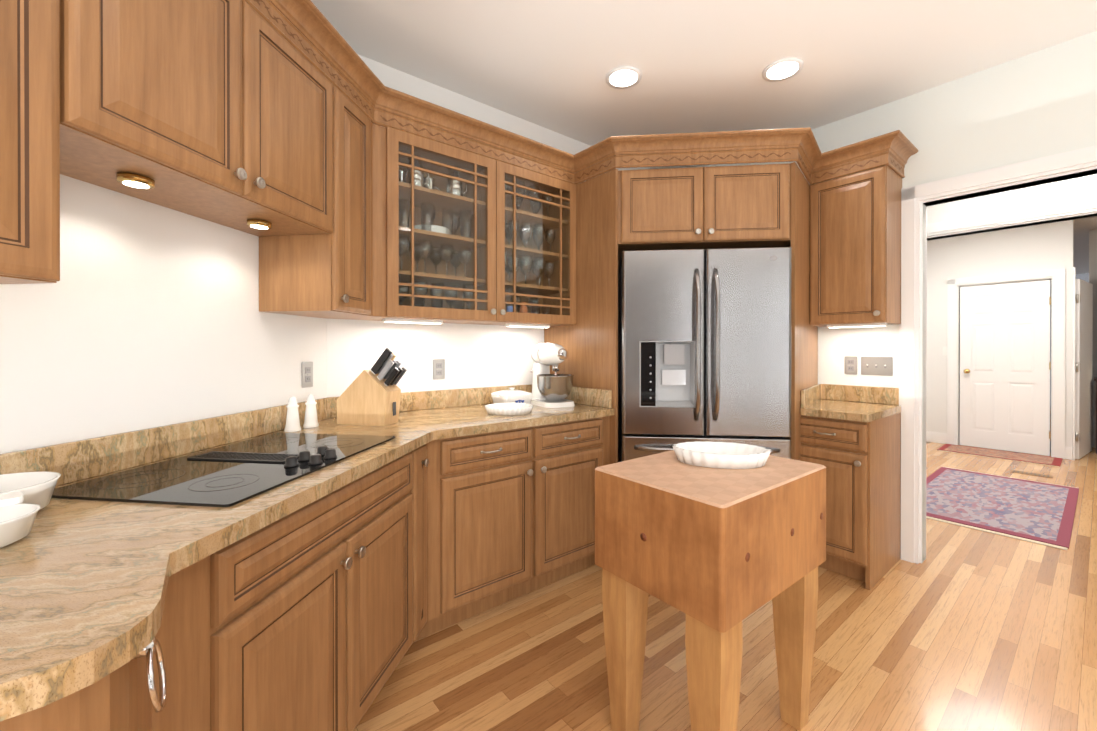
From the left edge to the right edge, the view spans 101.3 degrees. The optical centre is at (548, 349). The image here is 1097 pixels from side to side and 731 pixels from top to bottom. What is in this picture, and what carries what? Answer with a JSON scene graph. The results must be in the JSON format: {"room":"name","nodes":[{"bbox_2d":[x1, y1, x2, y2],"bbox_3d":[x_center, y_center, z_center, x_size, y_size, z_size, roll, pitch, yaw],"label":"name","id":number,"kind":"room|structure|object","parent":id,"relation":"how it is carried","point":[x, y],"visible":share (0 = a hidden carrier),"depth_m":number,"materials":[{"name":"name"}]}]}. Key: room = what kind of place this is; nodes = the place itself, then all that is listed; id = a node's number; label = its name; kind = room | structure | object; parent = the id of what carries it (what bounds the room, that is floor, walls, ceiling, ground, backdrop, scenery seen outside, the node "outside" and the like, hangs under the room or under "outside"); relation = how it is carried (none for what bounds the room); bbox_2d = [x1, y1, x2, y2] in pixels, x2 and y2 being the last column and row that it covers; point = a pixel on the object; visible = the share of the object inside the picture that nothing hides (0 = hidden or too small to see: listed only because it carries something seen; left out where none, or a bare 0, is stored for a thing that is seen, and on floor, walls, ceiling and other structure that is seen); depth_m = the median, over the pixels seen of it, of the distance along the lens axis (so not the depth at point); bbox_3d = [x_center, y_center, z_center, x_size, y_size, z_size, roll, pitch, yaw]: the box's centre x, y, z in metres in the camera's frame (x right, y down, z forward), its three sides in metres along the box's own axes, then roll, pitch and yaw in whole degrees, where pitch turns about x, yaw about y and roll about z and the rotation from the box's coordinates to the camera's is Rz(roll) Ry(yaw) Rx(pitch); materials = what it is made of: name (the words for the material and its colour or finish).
{"room":"kitchen","nodes":[
{"label":"kitchen","id":0,"kind":"room"},
{"bbox_2d":[0,174,326,453],"bbox_3d":[-1.460,-0.118,-0.126,0.100,2.750,4.790,0,0,8],"label":"wall","id":1,"kind":"structure","parent":0,"point":[141,314],"depth_m":1.33,"materials":[{"name":"white paint"}]},
{"bbox_2d":[0,0,95,283],"bbox_3d":[-1.176,-0.572,0.674,0.461,0.888,0.479,0,0,2],"label":"upper cabinet","id":2,"kind":"object","parent":1,"relation":"attached to","point":[36,147],"depth_m":0.83,"materials":[{"name":"brown wood"}]},
{"bbox_2d":[64,0,335,235],"bbox_3d":[-1.039,-0.730,1.323,0.415,0.575,0.886,0,0,2],"label":"upper cabinet","id":3,"kind":"object","parent":1,"relation":"attached to","point":[236,114],"depth_m":1.21,"materials":[{"name":"brown wood"}]},
{"bbox_2d":[116,173,154,188],"bbox_3d":[-1.058,-0.430,1.155,0.073,0.018,0.073,0,0,-1],"label":"puck","id":4,"kind":"object","parent":3,"relation":"attached to","point":[136,180],"depth_m":1.14,"materials":[{"name":"gold metal"}]},
{"bbox_2d":[247,219,271,228],"bbox_3d":[-1.002,-0.431,1.559,0.073,0.018,0.073,0,0,-1],"label":"puck","id":5,"kind":"object","parent":3,"relation":"attached to","point":[254,223],"depth_m":1.54,"materials":[{"name":"gold metal"}]},
{"bbox_2d":[302,362,312,387],"bbox_3d":[-1.100,0.116,2.055,0.007,0.116,0.072,0,0,8],"label":"electrical outlet plate","id":6,"kind":"object","parent":1,"relation":"attached to","point":[307,374],"visible":1,"depth_m":2.05,"materials":[{"name":"grey plastic"}]},
{"bbox_2d":[258,87,370,315],"bbox_3d":[-0.959,-0.583,1.884,0.357,0.871,0.300,0,0,2],"label":"upper cabinet","id":7,"kind":"object","parent":1,"relation":"attached to","point":[299,275],"depth_m":1.77,"materials":[{"name":"brown wood"}]},
{"bbox_2d":[307,122,384,319],"bbox_3d":[-0.923,-0.584,2.154,0.352,0.870,0.307,0,0,2],"label":"upper cabinet","id":8,"kind":"object","parent":1,"relation":"attached to","point":[377,221],"visible":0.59,"depth_m":2.05,"materials":[{"name":"brown wood"}]},
{"bbox_2d":[327,54,647,396],"bbox_3d":[-0.024,-0.127,3.122,2.888,2.750,0.100,0,0,-39],"label":"wall","id":9,"kind":"structure","parent":0,"point":[477,355],"depth_m":2.59,"materials":[{"name":"white paint"}]},
{"bbox_2d":[368,127,415,320],"bbox_3d":[-0.817,-0.584,2.183,0.250,0.870,0.251,0,0,2],"label":"upper cabinet","id":10,"kind":"object","parent":9,"relation":"attached to","point":[393,310],"depth_m":2.07,"materials":[{"name":"brown wood"}]},
{"bbox_2d":[433,359,444,379],"bbox_3d":[-0.625,0.115,2.566,0.072,0.116,0.007,0,0,-39],"label":"electrical outlet plate","id":11,"kind":"object","parent":9,"relation":"attached to","point":[438,369],"visible":1,"depth_m":2.56,"materials":[{"name":"grey plastic"}]},
{"bbox_2d":[396,129,495,310],"bbox_3d":[-0.515,-0.611,2.246,0.454,0.812,0.398,0,0,2],"label":"upper cabinet","id":12,"kind":"object","parent":9,"relation":"attached to","point":[478,171],"depth_m":2.36,"materials":[{"name":"brown wood"}]},
{"bbox_2d":[416,160,543,324],"bbox_3d":[-0.484,-0.585,2.674,0.892,0.870,0.778,0,0,2],"label":"upper cabinet","id":13,"kind":"object","parent":9,"relation":"attached to","point":[516,286],"depth_m":2.53,"materials":[{"name":"brown wood"}]},
{"bbox_2d":[399,155,473,308],"bbox_3d":[-0.615,-0.569,2.381,0.449,0.801,0.204,0,0,-40],"label":"glassware","id":14,"kind":"object","parent":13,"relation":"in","point":[426,207],"depth_m":2.35,"materials":[{"name":"white"}]},
{"bbox_2d":[382,318,549,327],"bbox_3d":[-0.403,-0.141,2.503,1.020,0.017,0.045,0,0,-39],"label":"led","id":15,"kind":"object","parent":13,"relation":"attached to","point":[441,322],"visible":1,"depth_m":2.31,"materials":[{"name":"white plastic"}]},
{"bbox_2d":[506,302,527,312],"bbox_3d":[-0.180,-0.222,2.593,0.144,0.105,0.054,0,0,-39],"label":"figurine","id":16,"kind":"object","parent":13,"relation":"in","point":[524,310],"depth_m":2.60,"materials":[{"name":"orange"}]},
{"bbox_2d":[505,179,555,313],"bbox_3d":[-0.171,-0.577,2.743,0.445,0.814,0.205,0,0,-40],"label":"glassware","id":17,"kind":"object","parent":13,"relation":"in","point":[530,260],"depth_m":2.75,"materials":[{"name":"clear glass"}]},
{"bbox_2d":[544,175,579,314],"bbox_3d":[-0.059,-0.612,2.615,0.454,0.812,0.398,0,0,2],"label":"upper cabinet","id":18,"kind":"object","parent":9,"relation":"attached to","point":[579,295],"depth_m":2.78,"materials":[{"name":"brown wood"}]},
{"bbox_2d":[245,0,917,184],"bbox_3d":[0.515,-1.092,1.177,3.192,0.150,3.325,0,0,2],"label":"crown molding","id":19,"kind":"structure","parent":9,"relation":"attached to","point":[307,30],"depth_m":2.44,"materials":[{"name":"brown wood"}]},
{"bbox_2d":[618,163,790,267],"bbox_3d":[0.904,-0.812,3.225,1.824,0.420,1.475,0,0,2],"label":"upper cabinet","id":20,"kind":"object","parent":9,"relation":"attached to","point":[703,245],"visible":0.18,"depth_m":2.58,"materials":[{"name":"brown wood"}]},
{"bbox_2d":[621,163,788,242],"bbox_3d":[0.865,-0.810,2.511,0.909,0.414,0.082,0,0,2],"label":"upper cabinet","id":21,"kind":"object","parent":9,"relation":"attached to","point":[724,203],"visible":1,"depth_m":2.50,"materials":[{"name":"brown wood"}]},
{"bbox_2d":[311,0,1096,274],"bbox_3d":[4.192,-1.533,3.648,12.700,0.060,13.400,0,0,2],"label":"ceiling","id":22,"kind":"structure","parent":0,"point":[701,65],"depth_m":2.26,"materials":[{"name":"white paint"}]},
{"bbox_2d":[606,66,641,88],"bbox_3d":[0.413,-1.493,2.478,0.194,0.011,0.194,0,0,-7],"label":"recessed light","id":23,"kind":"object","parent":22,"relation":"in","point":[623,77],"depth_m":2.47,"materials":[{"name":"white"}]},
{"bbox_2d":[762,57,802,81],"bbox_3d":[1.252,-1.493,2.409,0.194,0.011,0.194,0,0,-7],"label":"recessed light","id":24,"kind":"object","parent":22,"relation":"in","point":[786,68],"depth_m":2.40,"materials":[{"name":"white"}]},
{"bbox_2d":[354,407,1096,730],"bbox_3d":[4.192,1.277,3.655,12.700,0.060,13.400,0,0,2],"label":"floor","id":25,"kind":"structure","parent":0,"point":[960,628],"depth_m":1.85,"materials":[{"name":"brown wood"}]},
{"bbox_2d":[0,572,223,730],"bbox_3d":[-0.929,0.817,0.661,0.756,0.874,0.339,0,0,2],"label":"base cabinet","id":26,"kind":"object","parent":25,"relation":"on","point":[118,699],"depth_m":0.78,"materials":[{"name":"brown wood"}]},
{"bbox_2d":[134,637,166,711],"bbox_3d":[-0.537,0.442,0.616,0.060,0.098,0.074,0,0,2],"label":"towel ring","id":27,"kind":"object","parent":26,"relation":"attached to","point":[151,648],"visible":0.88,"depth_m":0.60,"materials":[{"name":"silver metal"}]},
{"bbox_2d":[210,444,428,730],"bbox_3d":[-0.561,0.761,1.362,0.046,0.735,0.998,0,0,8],"label":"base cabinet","id":28,"kind":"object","parent":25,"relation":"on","point":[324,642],"visible":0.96,"depth_m":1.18,"materials":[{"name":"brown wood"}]},
{"bbox_2d":[178,416,609,641],"bbox_3d":[-0.453,0.813,1.908,1.563,0.874,2.315,0,0,2],"label":"base cabinet","id":29,"kind":"object","parent":25,"relation":"on","point":[436,621],"depth_m":1.98,"materials":[{"name":"brown wood"}]},
{"bbox_2d":[0,384,535,720],"bbox_3d":[-0.673,0.306,1.757,1.200,0.140,2.629,0,0,2],"label":"countertop","id":30,"kind":"structure","parent":29,"relation":"on","point":[82,590],"depth_m":0.84,"materials":[{"name":"beige stone"}]},
{"bbox_2d":[0,503,40,547],"bbox_3d":[-0.981,0.315,0.772,0.146,0.050,0.146,0,0,2],"label":"dish","id":31,"kind":"object","parent":30,"relation":"on","point":[17,521],"visible":0.98,"depth_m":0.79,"materials":[{"name":"white ceramic"}]},
{"bbox_2d":[0,471,60,509],"bbox_3d":[-1.108,0.306,0.903,0.245,0.066,0.204,0,0,2],"label":"dish","id":32,"kind":"object","parent":30,"relation":"on","point":[37,488],"visible":0.81,"depth_m":0.94,"materials":[{"name":"white ceramic"}]},
{"bbox_2d":[51,433,394,506],"bbox_3d":[-0.883,0.323,1.376,0.505,0.031,0.761,0,0,8],"label":"cooktop","id":33,"kind":"object","parent":30,"relation":"in","point":[229,475],"visible":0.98,"depth_m":1.22,"materials":[{"name":"black glass"}]},
{"bbox_2d":[284,396,300,431],"bbox_3d":[-1.056,0.266,1.858,0.061,0.142,0.062,0,0,2],"label":"salt shaker","id":34,"kind":"object","parent":30,"relation":"on","point":[292,421],"visible":1,"depth_m":1.84,"materials":[{"name":"white ceramic"}]},
{"bbox_2d":[303,394,318,427],"bbox_3d":[-1.032,0.266,1.956,0.061,0.142,0.062,0,0,2],"label":"pepper shaker","id":35,"kind":"object","parent":30,"relation":"on","point":[310,419],"visible":1,"depth_m":1.94,"materials":[{"name":"white ceramic"}]},
{"bbox_2d":[337,348,406,425],"bbox_3d":[-0.792,0.165,2.037,0.299,0.343,0.110,0,0,14],"label":"knife block","id":36,"kind":"object","parent":30,"relation":"on","point":[371,396],"visible":1,"depth_m":1.99,"materials":[{"name":"brown wood"}]},
{"bbox_2d":[485,403,532,414],"bbox_3d":[-0.210,0.318,2.393,0.259,0.036,0.257,0,0,2],"label":"dish","id":37,"kind":"object","parent":30,"relation":"on","point":[509,408],"visible":1,"depth_m":2.32,"materials":[{"name":"white ceramic"}]},
{"bbox_2d":[491,388,531,403],"bbox_3d":[-0.219,0.282,2.682,0.254,0.106,0.254,0,0,2],"label":"casserole","id":38,"kind":"object","parent":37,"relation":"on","point":[511,395],"visible":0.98,"depth_m":2.61,"materials":[{"name":"white ceramic"}]},
{"bbox_2d":[530,342,574,407],"bbox_3d":[0.007,0.146,2.736,0.301,0.376,0.349,0,0,2],"label":"mixer","id":39,"kind":"object","parent":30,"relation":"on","point":[549,390],"visible":0.98,"depth_m":2.63,"materials":[{"name":"white metal"}]},
{"bbox_2d":[536,386,614,425],"bbox_3d":[0.161,0.304,2.439,0.420,0.140,1.208,0,0,2],"label":"countertop","id":40,"kind":"structure","parent":29,"relation":"on","point":[589,403],"depth_m":2.55,"materials":[{"name":"beige stone"}]},
{"bbox_2d":[440,418,602,613],"bbox_3d":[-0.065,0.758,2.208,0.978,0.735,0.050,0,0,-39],"label":"base cabinet","id":41,"kind":"object","parent":25,"relation":"on","point":[485,532],"visible":0.98,"depth_m":2.13,"materials":[{"name":"brown wood"}]},
{"bbox_2d":[544,169,617,463],"bbox_3d":[0.182,0.114,2.805,0.442,2.268,0.504,0,0,2],"label":"panel","id":42,"kind":"object","parent":25,"relation":"on","point":[590,338],"depth_m":2.66,"materials":[{"name":"brown wood"}]},
{"bbox_2d":[618,247,791,461],"bbox_3d":[0.895,0.349,2.807,0.902,1.800,0.829,0,0,6],"label":"fridge","id":43,"kind":"object","parent":25,"relation":"on","point":[704,344],"visible":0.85,"depth_m":2.46,"materials":[{"name":"grey metal"}]},
{"bbox_2d":[595,450,825,730],"bbox_3d":[0.540,0.821,1.494,0.637,0.864,0.465,0,0,-38],"label":"block","id":44,"kind":"object","parent":25,"relation":"on","point":[716,556],"visible":0.88,"depth_m":1.32,"materials":[{"name":"brown wood"}]},
{"bbox_2d":[672,441,770,468],"bbox_3d":[0.592,0.364,1.551,0.318,0.048,0.219,0,0,2],"label":"oval dish","id":45,"kind":"object","parent":44,"relation":"on","point":[724,455],"visible":1,"depth_m":1.50,"materials":[{"name":"white ceramic"}]},
{"bbox_2d":[788,162,901,589],"bbox_3d":[1.671,0.114,2.644,0.753,2.269,0.482,0,0,-39],"label":"cabinet","id":46,"kind":"object","parent":25,"relation":"on","point":[846,246],"visible":0.88,"depth_m":2.54,"materials":[{"name":"brown wood"}]},
{"bbox_2d":[800,384,900,421],"bbox_3d":[1.775,0.304,2.675,0.682,0.140,0.753,0,0,2],"label":"countertop","id":47,"kind":"structure","parent":46,"relation":"on","point":[844,402],"depth_m":2.71,"materials":[{"name":"beige stone"}]},
{"bbox_2d":[827,323,886,327],"bbox_3d":[1.854,-0.141,2.713,0.045,0.017,0.300,0,0,-39],"label":"led","id":48,"kind":"object","parent":46,"relation":"attached to","point":[858,325],"visible":1,"depth_m":2.69,"materials":[{"name":"white plastic"}]},
{"bbox_2d":[937,444,1062,466],"bbox_3d":[5.299,1.238,5.315,0.560,0.008,1.000,0,0,-39],"label":"entry rug","id":49,"kind":"object","parent":25,"relation":"on","point":[1024,457],"visible":0.98,"depth_m":5.27,"materials":[{"name":"red fabric"}]},
{"bbox_2d":[926,467,1078,549],"bbox_3d":[3.692,1.242,3.772,1.970,0.008,0.935,0,0,-39],"label":"rug","id":50,"kind":"object","parent":25,"relation":"on","point":[1042,513],"visible":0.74,"depth_m":3.56,"materials":[{"name":"fabric"}]},
{"bbox_2d":[1011,470,1052,477],"bbox_3d":[4.810,1.242,4.481,0.110,0.004,0.280,0,0,-39],"label":"floor vent","id":51,"kind":"object","parent":25,"relation":"in","point":[1034,474],"visible":1,"depth_m":4.46,"materials":[{"name":"brown"}]},
{"bbox_2d":[1095,381,1096,453],"bbox_3d":[7.127,0.813,5.006,1.243,0.860,1.325,0,0,2],"label":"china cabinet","id":52,"kind":"object","parent":25,"relation":"on","point":[1096,381],"depth_m":5.36,"materials":[{"name":"brown wood"}]},
{"bbox_2d":[706,31,1096,562],"bbox_3d":[3.270,-0.122,1.351,0.100,2.750,6.900,0,0,-39],"label":"wall","id":53,"kind":"structure","parent":0,"point":[1038,104],"depth_m":2.46,"materials":[{"name":"white paint"}]},
{"bbox_2d":[844,347,946,375],"bbox_3d":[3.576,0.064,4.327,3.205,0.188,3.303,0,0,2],"label":"switch plates","id":54,"kind":"object","parent":53,"relation":"attached to","point":[882,366],"visible":1,"depth_m":2.82,"materials":[{"name":"grey plastic"}]},
{"bbox_2d":[899,145,1096,563],"bbox_3d":[2.708,0.149,2.038,0.152,2.205,1.785,0,0,-39],"label":"door frame","id":55,"kind":"structure","parent":53,"relation":"attached to","point":[987,181],"depth_m":2.63,"materials":[{"name":"white wood"}]},
{"bbox_2d":[926,220,1073,458],"bbox_3d":[4.204,-0.132,5.240,3.536,2.750,2.254,0,0,2],"label":"wall","id":56,"kind":"structure","parent":0,"point":[1046,246],"depth_m":5.62,"materials":[{"name":"white paint"}]},
{"bbox_2d":[926,431,946,443],"bbox_3d":[5.095,1.170,6.031,0.293,0.139,0.334,0,0,2],"label":"baseboard","id":57,"kind":"structure","parent":56,"relation":"attached to","point":[937,437],"depth_m":5.96,"materials":[{"name":"white wood"}]},
{"bbox_2d":[960,280,1050,455],"bbox_3d":[5.552,0.217,5.506,0.551,2.034,0.618,0,0,2],"label":"door","id":58,"kind":"structure","parent":56,"relation":"in","point":[1005,365],"depth_m":5.47,"materials":[{"name":"white wood"}]},
{"bbox_2d":[947,269,1065,458],"bbox_3d":[5.526,0.165,5.484,0.030,2.155,1.010,0,0,-39],"label":"door frame","id":59,"kind":"structure","parent":56,"relation":"attached to","point":[1057,276],"depth_m":5.20,"materials":[{"name":"white wood"}]},
{"bbox_2d":[1073,267,1092,459],"bbox_3d":[6.243,0.163,5.251,0.845,2.160,0.047,0,0,-32],"label":"room door","id":60,"kind":"structure","parent":56,"relation":"in","point":[1082,354],"depth_m":5.13,"materials":[{"name":"white wood"}]},
{"bbox_2d":[927,174,1096,239],"bbox_3d":[3.138,-0.125,2.466,1.100,2.750,4.300,0,0,-39],"label":"wall","id":61,"kind":"structure","parent":0,"point":[1068,189],"depth_m":3.09,"materials":[{"name":"white paint"}]},
{"bbox_2d":[927,196,1096,240],"bbox_3d":[3.436,0.147,2.869,0.130,2.205,2.360,0,0,-39],"label":"door frame","id":62,"kind":"structure","parent":61,"relation":"attached to","point":[1056,211],"depth_m":3.08,"materials":[{"name":"white"}]},
{"bbox_2d":[1089,229,1096,435],"bbox_3d":[7.596,-0.126,2.840,3.396,2.750,5.843,0,0,2],"label":"wall","id":63,"kind":"structure","parent":0,"point":[1093,257],"depth_m":5.69,"materials":[{"name":"white paint"}]},
{"bbox_2d":[1092,436,1095,447],"bbox_3d":[8.042,1.175,4.269,2.451,0.139,2.817,0,0,2],"label":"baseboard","id":64,"kind":"structure","parent":63,"relation":"attached to","point":[1093,437],"depth_m":5.68,"materials":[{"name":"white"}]}
]}

